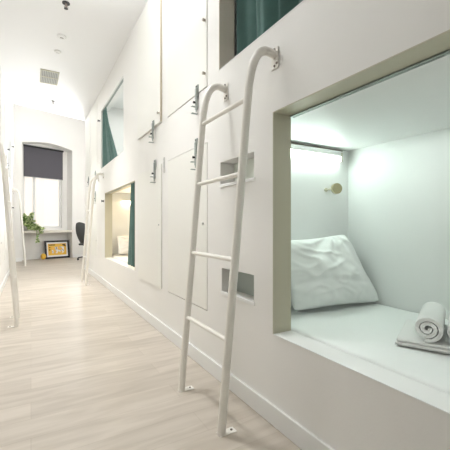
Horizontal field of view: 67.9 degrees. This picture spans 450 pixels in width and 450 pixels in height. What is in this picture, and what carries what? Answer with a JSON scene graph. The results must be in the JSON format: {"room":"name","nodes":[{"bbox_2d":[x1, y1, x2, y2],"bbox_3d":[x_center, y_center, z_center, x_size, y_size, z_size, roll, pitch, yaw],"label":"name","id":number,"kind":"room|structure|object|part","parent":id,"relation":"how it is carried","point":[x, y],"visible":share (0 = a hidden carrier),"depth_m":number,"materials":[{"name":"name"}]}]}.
{"room":"dormitory","nodes":[
{"label":"dormitory","id":0,"kind":"room"},
{"bbox_2d":[0,66,13,285],"bbox_3d":[-2.591,-1.250,3.525,0.120,4.600,13.900,0,0,-30],"label":"wall","id":1,"kind":"structure","parent":0,"point":[4,267],"depth_m":7.37,"materials":[{"name":"white paint"}]},
{"bbox_2d":[0,186,3,264],"bbox_3d":[-3.878,-0.021,5.368,0.605,1.288,0.786,0,0,-30],"label":"locker","id":2,"kind":"object","parent":1,"relation":"attached to","point":[1,189],"visible":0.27,"depth_m":5.32,"materials":[{"name":"grey wood"}]},
{"bbox_2d":[0,70,3,147],"bbox_3d":[-3.878,-1.619,5.368,0.605,1.547,0.786,0,0,-30],"label":"locker","id":3,"kind":"object","parent":1,"relation":"attached to","point":[1,80],"visible":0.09,"depth_m":5.32,"materials":[{"name":"grey"}]},
{"bbox_2d":[0,269,9,294],"bbox_3d":[-2.495,0.998,3.495,0.016,0.105,13.750,0,0,-30],"label":"baseboard","id":4,"kind":"structure","parent":1,"relation":"attached to","point":[8,272],"depth_m":5.74,"materials":[{"name":"white paint"}]},
{"bbox_2d":[4,209,6,259],"bbox_3d":[-4.340,-0.021,6.164,0.605,1.288,0.786,0,0,-30],"label":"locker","id":5,"kind":"object","parent":1,"relation":"attached to","point":[5,233],"visible":0.07,"depth_m":6.15,"materials":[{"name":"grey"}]},
{"bbox_2d":[4,91,8,165],"bbox_3d":[-4.340,-1.700,6.164,0.605,1.386,0.786,0,0,-30],"label":"locker","id":6,"kind":"object","parent":1,"relation":"attached to","point":[5,100],"visible":0.34,"depth_m":6.15,"materials":[{"name":"grey"}]},
{"bbox_3d":[-4.133,-1.700,6.285,0.022,1.380,0.780,0,0,-30],"label":"door","id":7,"kind":"part","parent":6,"relation":"part of","materials":[{"name":"white laminate"}]},
{"bbox_2d":[8,126,11,182],"bbox_3d":[-4.893,-1.550,7.491,0.122,1.060,1.570,0,0,-30],"label":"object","id":8,"kind":"structure","parent":1,"relation":"attached to","point":[9,135],"depth_m":8.17,"materials":[{"name":"white paint"}]},
{"bbox_2d":[14,104,84,259],"bbox_3d":[-4.986,-1.300,11.059,0.500,4.700,4.100,0,0,40],"label":"wall","id":9,"kind":"structure","parent":0,"point":[32,126],"depth_m":10.47,"materials":[{"name":"white paint"}]},
{"bbox_2d":[23,212,45,242],"bbox_3d":[-5.648,0.077,9.851,0.633,0.912,0.369,0,0,-34],"label":"potted plant","id":10,"kind":"object","parent":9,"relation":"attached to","point":[29,224],"visible":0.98,"depth_m":9.79,"materials":[{"name":"green plant"}]},
{"bbox_2d":[23,146,60,227],"bbox_3d":[-5.737,-1.165,10.488,0.060,2.510,1.140,0,0,40],"label":"window","id":11,"kind":"structure","parent":9,"relation":"in","point":[42,197],"depth_m":10.51,"materials":[{"name":"white glass"}]},
{"bbox_3d":[-5.736,-1.165,10.487,0.006,2.400,1.030,0,0,40],"label":"pane","id":12,"kind":"part","parent":11,"relation":"part of","materials":[{"name":"clear glass"}]},
{"bbox_2d":[23,143,63,180],"bbox_3d":[-5.632,-1.940,10.406,0.060,0.990,1.190,0,0,40],"label":"roller blind","id":13,"kind":"object","parent":11,"relation":"attached to","point":[42,162],"visible":1,"depth_m":10.38,"materials":[{"name":"grey fabric"}]},
{"bbox_2d":[24,230,72,232],"bbox_3d":[-5.498,0.200,10.288,0.418,0.070,1.454,0,0,40],"label":"shelf","id":14,"kind":"object","parent":9,"relation":"attached to","point":[29,231],"visible":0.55,"depth_m":10.18,"materials":[{"name":"beige laminate"}]},
{"bbox_2d":[72,254,82,257],"bbox_3d":[-4.288,0.998,11.493,0.016,0.105,1.940,0,0,40],"label":"baseboard","id":15,"kind":"structure","parent":9,"relation":"attached to","point":[73,255],"depth_m":10.84,"materials":[{"name":"white paint"}]},
{"bbox_2d":[0,0,146,120],"bbox_3d":[-0.850,-2.530,3.195,3.160,0.120,11.580,0,0,-30],"label":"ceiling","id":16,"kind":"structure","parent":0,"point":[96,32],"depth_m":4.62,"materials":[{"name":"white paint"}]},
{"bbox_2d":[40,69,59,84],"bbox_3d":[-2.935,-2.464,5.581,0.270,0.012,0.560,0,0,-30],"label":"ceiling vent","id":17,"kind":"object","parent":16,"relation":"in","point":[46,76],"visible":1,"depth_m":5.57,"materials":[{"name":"grey metal"}]},
{"bbox_2d":[57,34,65,39],"bbox_3d":[-2.135,-2.457,4.369,0.110,0.027,0.110,0,0,-30],"label":"ceiling sensor","id":18,"kind":"object","parent":16,"relation":"attached to","point":[60,36],"visible":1,"depth_m":4.35,"materials":[{"name":"white plastic"}]},
{"bbox_2d":[62,1,69,9],"bbox_3d":[-1.768,-2.438,3.715,0.080,0.065,0.080,0,0,-30],"label":"sprinkler","id":19,"kind":"object","parent":16,"relation":"attached to","point":[66,4],"visible":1,"depth_m":3.71,"materials":[{"name":"grey metal"}]},
{"bbox_2d":[108,91,130,254],"bbox_3d":[-1.191,-0.740,5.484,0.991,3.060,2.600,0,0,-30],"label":"wall","id":20,"kind":"structure","parent":0,"point":[120,211],"depth_m":6.18,"materials":[{"name":"white paint"}]},
{"bbox_2d":[112,255,127,262],"bbox_3d":[-1.112,0.656,5.333,0.954,0.218,2.200,0,0,-30],"label":"mattress","id":21,"kind":"object","parent":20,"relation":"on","point":[124,258],"visible":0.05,"depth_m":5.67,"materials":[{"name":"white fabric"}]},
{"bbox_2d":[117,236,128,253],"bbox_3d":[-1.655,0.354,6.106,0.617,0.324,0.259,0,0,-27],"label":"pillow","id":22,"kind":"object","parent":21,"relation":"on","point":[123,241],"visible":0.33,"depth_m":5.95,"materials":[{"name":"white fabric"}]},
{"bbox_2d":[122,199,129,202],"bbox_3d":[-1.647,-0.438,6.285,0.565,0.080,0.035,0,0,-30],"label":"lamp","id":23,"kind":"object","parent":20,"relation":"attached to","point":[123,200],"visible":0.33,"depth_m":6.16,"materials":[{"name":"white plastic"}]},
{"bbox_2d":[0,257,301,449],"bbox_3d":[-1.464,1.090,5.279,3.630,0.080,15.800,0,0,-30],"label":"floor","id":24,"kind":"structure","parent":0,"point":[80,369],"depth_m":2.21,"materials":[{"name":"brown wood"}]},
{"bbox_2d":[0,141,19,327],"bbox_3d":[-2.378,0.063,3.582,0.300,1.976,0.473,0,0,-30],"label":"ladder","id":25,"kind":"object","parent":24,"relation":"on","point":[3,159],"visible":1,"depth_m":3.43,"materials":[{"name":"beige metal"}]},
{"bbox_2d":[12,188,25,266],"bbox_3d":[-5.321,0.063,8.647,0.300,1.976,0.556,0,0,-30],"label":"ladder","id":26,"kind":"object","parent":24,"relation":"on","point":[14,189],"visible":1,"depth_m":8.45,"materials":[{"name":"beige metal"}]},
{"bbox_2d":[44,240,69,258],"bbox_3d":[-5.291,0.768,10.541,0.103,0.562,0.755,0,0,40],"label":"picture frame","id":27,"kind":"object","parent":24,"relation":"on","point":[54,249],"visible":0.94,"depth_m":10.53,"materials":[{"name":"black wood"}]},
{"bbox_2d":[48,243,66,255],"bbox_3d":[-5.291,0.766,10.542,0.052,0.357,0.555,0,0,40],"label":"print","id":28,"kind":"object","parent":27,"relation":"attached to","point":[54,249],"depth_m":10.54,"materials":[{"name":"orange"}]},
{"bbox_2d":[76,222,84,259],"bbox_3d":[-4.090,0.484,10.068,0.686,1.133,0.797,0,0,20],"label":"office chair","id":29,"kind":"object","parent":24,"relation":"on","point":[80,227],"visible":0.44,"depth_m":9.78,"materials":[{"name":"grey plastic"}]},
{"bbox_3d":[-4.189,0.231,9.845,0.445,0.604,0.299,0,0,20],"label":"backrest","id":30,"kind":"part","parent":29,"relation":"part of","materials":[{"name":"grey"}]},
{"bbox_2d":[81,172,103,284],"bbox_3d":[-2.417,0.063,6.064,0.300,1.976,0.630,0,0,-30],"label":"ladder","id":31,"kind":"object","parent":24,"relation":"on","point":[96,176],"visible":1,"depth_m":5.84,"materials":[{"name":"beige metal"}]},
{"bbox_2d":[178,46,278,436],"bbox_3d":[-0.014,0.063,1.926,0.300,1.976,0.643,0,0,-30],"label":"ladder","id":32,"kind":"object","parent":24,"relation":"on","point":[269,52],"visible":1,"depth_m":1.68,"materials":[{"name":"beige metal"}]},
{"bbox_3d":[-0.249,1.048,2.136,0.095,0.004,0.044,0,0,-30],"label":"foot plate","id":33,"kind":"part","parent":32,"relation":"part of","materials":[{"name":"beige metal"}]},
{"bbox_3d":[0.004,-0.870,2.190,0.004,0.110,0.056,0,0,-30],"label":"wall plate","id":34,"kind":"part","parent":32,"relation":"part of","materials":[{"name":"beige metal"}]},
{"bbox_3d":[0.009,1.048,1.692,0.095,0.004,0.044,0,0,-30],"label":"foot plate","id":35,"kind":"part","parent":32,"relation":"part of","materials":[{"name":"beige metal"}]},
{"bbox_3d":[0.261,-0.870,1.746,0.004,0.110,0.056,0,0,-30],"label":"wall plate","id":36,"kind":"part","parent":32,"relation":"part of","materials":[{"name":"beige metal"}]},
{"bbox_2d":[85,0,449,449],"bbox_3d":[-0.477,-0.710,3.146,0.120,3.520,11.120,0,0,-30],"label":"wall","id":37,"kind":"structure","parent":0,"point":[321,43],"depth_m":1.82,"materials":[{"name":"white paint"}]},
{"bbox_2d":[85,116,89,186],"bbox_3d":[-2.881,-1.619,7.659,0.605,1.547,0.706,0,0,-30],"label":"locker","id":38,"kind":"object","parent":37,"relation":"attached to","point":[87,124],"visible":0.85,"depth_m":7.55,"materials":[{"name":"grey"}]},
{"bbox_2d":[85,199,89,251],"bbox_3d":[-2.881,-0.021,7.659,0.605,1.288,0.706,0,0,-30],"label":"locker","id":39,"kind":"object","parent":37,"relation":"attached to","point":[86,199],"visible":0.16,"depth_m":7.55,"materials":[{"name":"grey wood"}]},
{"bbox_2d":[91,102,96,177],"bbox_3d":[-2.459,-1.619,6.933,0.605,1.547,0.786,0,0,-30],"label":"locker","id":40,"kind":"object","parent":37,"relation":"attached to","point":[94,111],"visible":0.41,"depth_m":6.71,"materials":[{"name":"grey"}]},
{"bbox_2d":[91,191,96,256],"bbox_3d":[-2.459,-0.021,6.933,0.605,1.288,0.786,0,0,-30],"label":"locker","id":41,"kind":"object","parent":37,"relation":"attached to","point":[94,219],"visible":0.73,"depth_m":6.71,"materials":[{"name":"grey wood"}]},
{"bbox_2d":[101,75,123,168],"bbox_3d":[-1.778,-1.550,5.385,0.122,1.060,1.700,0,0,-30],"label":"trim","id":42,"kind":"structure","parent":37,"relation":"attached to","point":[121,88],"depth_m":5.36,"materials":[{"name":"white paint"}]},
{"bbox_2d":[102,79,122,111],"bbox_3d":[-1.803,-2.070,5.371,0.026,0.007,1.680,0,0,-30],"label":"rail","id":43,"kind":"object","parent":37,"relation":"attached to","point":[121,82],"visible":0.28,"depth_m":5.25,"materials":[{"name":"metal"}]},
{"bbox_2d":[102,107,117,167],"bbox_3d":[-1.927,-1.545,5.583,0.055,1.021,1.182,0,0,-30],"label":"curtain","id":44,"kind":"object","parent":43,"relation":"hanging from","point":[109,152],"visible":0.98,"depth_m":5.75,"materials":[{"name":"teal fabric"}]},
{"bbox_2d":[105,181,134,270],"bbox_3d":[-1.542,0.010,4.979,0.122,1.120,1.930,0,0,-30],"label":"trim","id":45,"kind":"structure","parent":37,"relation":"attached to","point":[108,197],"depth_m":5.80,"materials":[{"name":"white paint"}]},
{"bbox_3d":[-1.542,0.567,4.979,0.122,0.006,1.930,0,0,-30],"label":"sill","id":46,"kind":"part","parent":45,"relation":"part of","materials":[{"name":"white paint"}]},
{"bbox_2d":[107,182,133,193],"bbox_3d":[-1.563,-0.540,4.967,0.026,0.007,1.910,0,0,-30],"label":"rail","id":47,"kind":"object","parent":37,"relation":"attached to","point":[133,182],"visible":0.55,"depth_m":4.91,"materials":[{"name":"metal"}]},
{"bbox_2d":[128,182,134,266],"bbox_3d":[-1.215,-0.003,4.368,0.039,1.077,0.512,0,0,-30],"label":"curtain","id":48,"kind":"object","parent":47,"relation":"hanging from","point":[131,248],"visible":0.64,"depth_m":4.34,"materials":[{"name":"teal fabric"}]},
{"bbox_2d":[137,0,161,142],"bbox_3d":[-0.610,-1.617,3.733,0.621,1.552,0.807,0,0,-30],"label":"locker","id":49,"kind":"object","parent":37,"relation":"attached to","point":[149,25],"visible":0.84,"depth_m":3.55,"materials":[{"name":"grey wood"}]},
{"bbox_2d":[138,160,161,287],"bbox_3d":[-0.606,-0.021,3.736,0.611,1.288,0.807,0,0,-30],"label":"locker","id":50,"kind":"object","parent":37,"relation":"attached to","point":[149,181],"visible":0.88,"depth_m":3.55,"materials":[{"name":"grey wood"}]},
{"bbox_2d":[163,157,164,172],"bbox_3d":[-0.587,-0.575,3.207,0.009,0.150,0.035,0,0,-30],"label":"hinge plate","id":51,"kind":"object","parent":37,"relation":"attached to","point":[164,157],"visible":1,"depth_m":3.19,"materials":[{"name":"grey metal"}]},
{"bbox_2d":[168,138,207,309],"bbox_3d":[-0.117,-0.021,2.901,0.603,1.288,0.811,0,0,-30],"label":"locker","id":52,"kind":"object","parent":37,"relation":"attached to","point":[181,169],"visible":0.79,"depth_m":2.78,"materials":[{"name":"grey wood"}]},
{"bbox_2d":[168,0,207,116],"bbox_3d":[-0.117,-1.619,2.901,0.605,1.547,0.811,0,0,-30],"label":"locker","id":53,"kind":"object","parent":37,"relation":"attached to","point":[187,19],"visible":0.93,"depth_m":2.74,"materials":[{"name":"grey wood"}]},
{"bbox_3d":[-0.214,-1.022,2.558,0.009,0.097,0.040,0,0,-30],"label":"hasp plate","id":54,"kind":"part","parent":53,"relation":"part of","materials":[{"name":"metal"}]},
{"bbox_2d":[84,265,334,449],"bbox_3d":[-0.535,0.998,3.112,0.016,0.105,11.120,0,0,-30],"label":"baseboard","id":55,"kind":"structure","parent":37,"relation":"attached to","point":[298,434],"depth_m":1.99,"materials":[{"name":"white paint"}]},
{"bbox_2d":[234,0,236,56],"bbox_3d":[1.042,-1.595,1.640,0.991,1.470,2.430,0,0,-30],"label":"bunk","id":56,"kind":"object","parent":37,"relation":"in","point":[235,3],"depth_m":2.46,"materials":[{"name":"white laminate"}]},
{"bbox_3d":[0.631,-2.296,1.408,0.026,0.007,2.200,0,0,-30],"label":"rail","id":57,"kind":"object","parent":56,"relation":"attached to","visible":0},
{"bbox_2d":[236,0,302,54],"bbox_3d":[0.250,-1.677,2.127,0.130,1.205,0.716,0,0,-30],"label":"curtain","id":58,"kind":"object","parent":57,"relation":"hanging from","point":[254,17],"visible":0.57,"depth_m":2.26,"materials":[{"name":"teal fabric"}]},
{"bbox_2d":[219,177,254,187],"bbox_3d":[0.070,-0.263,2.086,0.012,0.020,0.410,0,0,-30],"label":"trim","id":59,"kind":"structure","parent":37,"relation":"attached to","point":[253,178],"depth_m":2.10,"materials":[{"name":"white paint"}]},
{"bbox_2d":[221,291,254,305],"bbox_3d":[0.075,0.452,2.078,0.012,0.020,0.390,0,0,-30],"label":"trim","id":60,"kind":"structure","parent":37,"relation":"attached to","point":[222,292],"depth_m":2.01,"materials":[{"name":"white paint"}]},
{"bbox_2d":[234,158,253,295],"bbox_3d":[0.168,0.014,2.148,0.016,0.872,0.394,0,0,-30],"label":"wall","id":61,"kind":"structure","parent":37,"relation":"attached to","point":[245,284],"depth_m":2.17,"materials":[{"name":"grey"}]},
{"bbox_2d":[219,0,304,70],"bbox_3d":[0.510,-1.640,1.446,0.122,1.180,1.988,0,0,-30],"label":"trim","id":62,"kind":"structure","parent":37,"relation":"attached to","point":[226,7],"depth_m":2.29,"materials":[{"name":"beige"}]},
{"bbox_2d":[273,29,449,414],"bbox_3d":[0.800,-0.009,0.946,0.122,1.179,1.972,0,0,-30],"label":"trim","id":63,"kind":"structure","parent":37,"relation":"attached to","point":[439,400],"depth_m":1.60,"materials":[{"name":"white paint"}]},
{"bbox_3d":[0.800,0.578,0.946,0.122,0.006,1.972,0,0,-30],"label":"sill","id":64,"kind":"part","parent":63,"relation":"part of","materials":[{"name":"white paint"}]},
{"bbox_2d":[290,49,449,117],"bbox_3d":[0.852,-0.588,0.981,0.026,0.007,1.940,0,0,-30],"label":"rail","id":65,"kind":"object","parent":37,"relation":"attached to","point":[447,52],"visible":1,"depth_m":1.35,"materials":[{"name":"metal"}]},
{"bbox_2d":[291,55,449,319],"bbox_3d":[1.222,0.089,1.329,0.991,1.402,2.610,0,0,-30],"label":"bunk","id":66,"kind":"object","parent":37,"relation":"in","point":[392,205],"visible":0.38,"depth_m":2.23,"materials":[{"name":"white paint"}]},
{"bbox_2d":[291,144,342,162],"bbox_3d":[0.606,-0.530,2.436,0.695,0.080,0.035,0,0,-30],"label":"lamp","id":67,"kind":"object","parent":66,"relation":"attached to","point":[296,150],"visible":0.68,"depth_m":2.45,"materials":[{"name":"white plastic"}]},
{"bbox_2d":[291,150,339,161],"bbox_3d":[0.601,-0.511,2.430,0.670,0.038,0.027,0,0,-30],"label":"diffuser","id":68,"kind":"object","parent":67,"relation":"attached to","point":[316,154],"depth_m":2.47,"materials":[{"name":"white plastic"}]},
{"bbox_2d":[291,142,342,151],"bbox_3d":[0.590,-0.582,2.439,0.770,0.007,0.014,0,0,-30],"label":"rail","id":69,"kind":"object","parent":66,"relation":"attached to","point":[291,142],"visible":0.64,"depth_m":2.49,"materials":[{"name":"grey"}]},
{"bbox_2d":[324,183,341,193],"bbox_3d":[0.819,-0.275,2.525,0.130,0.080,0.050,0,0,10],"label":"disc","id":70,"kind":"object","parent":66,"relation":"attached to","point":[336,188],"visible":1,"depth_m":2.51,"materials":[{"name":"gold metal"}]},
{"bbox_2d":[291,302,449,394],"bbox_3d":[1.216,0.667,1.325,0.954,0.196,2.550,0,0,-30],"label":"mattress","id":71,"kind":"object","parent":66,"relation":"on","point":[368,331],"visible":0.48,"depth_m":1.71,"materials":[{"name":"white fabric"}]},
{"bbox_2d":[291,235,378,309],"bbox_3d":[0.718,0.313,2.323,0.784,0.478,0.294,0,0,-30],"label":"pillow","id":72,"kind":"object","parent":71,"relation":"on","point":[325,271],"visible":0.93,"depth_m":2.21,"materials":[{"name":"white fabric"}]},
{"bbox_2d":[395,319,449,353],"bbox_3d":[1.099,0.551,1.621,0.440,0.033,0.400,0,0,35],"label":"folded towel","id":73,"kind":"object","parent":71,"relation":"on","point":[408,336],"visible":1,"depth_m":1.56,"materials":[{"name":"white fabric"}]},
{"bbox_2d":[415,302,445,342],"bbox_3d":[1.030,0.476,1.665,0.112,0.113,0.389,0,0,35],"label":"rolled towel","id":74,"kind":"object","parent":73,"relation":"on","point":[430,322],"visible":1,"depth_m":1.52,"materials":[{"name":"white fabric"}]},
{"bbox_2d":[447,311,449,337],"bbox_3d":[1.129,0.475,1.594,0.105,0.107,0.394,0,0,35],"label":"rolled towel","id":75,"kind":"object","parent":73,"relation":"on","point":[448,330],"visible":1,"depth_m":1.47,"materials":[{"name":"white fabric"}]}
]}

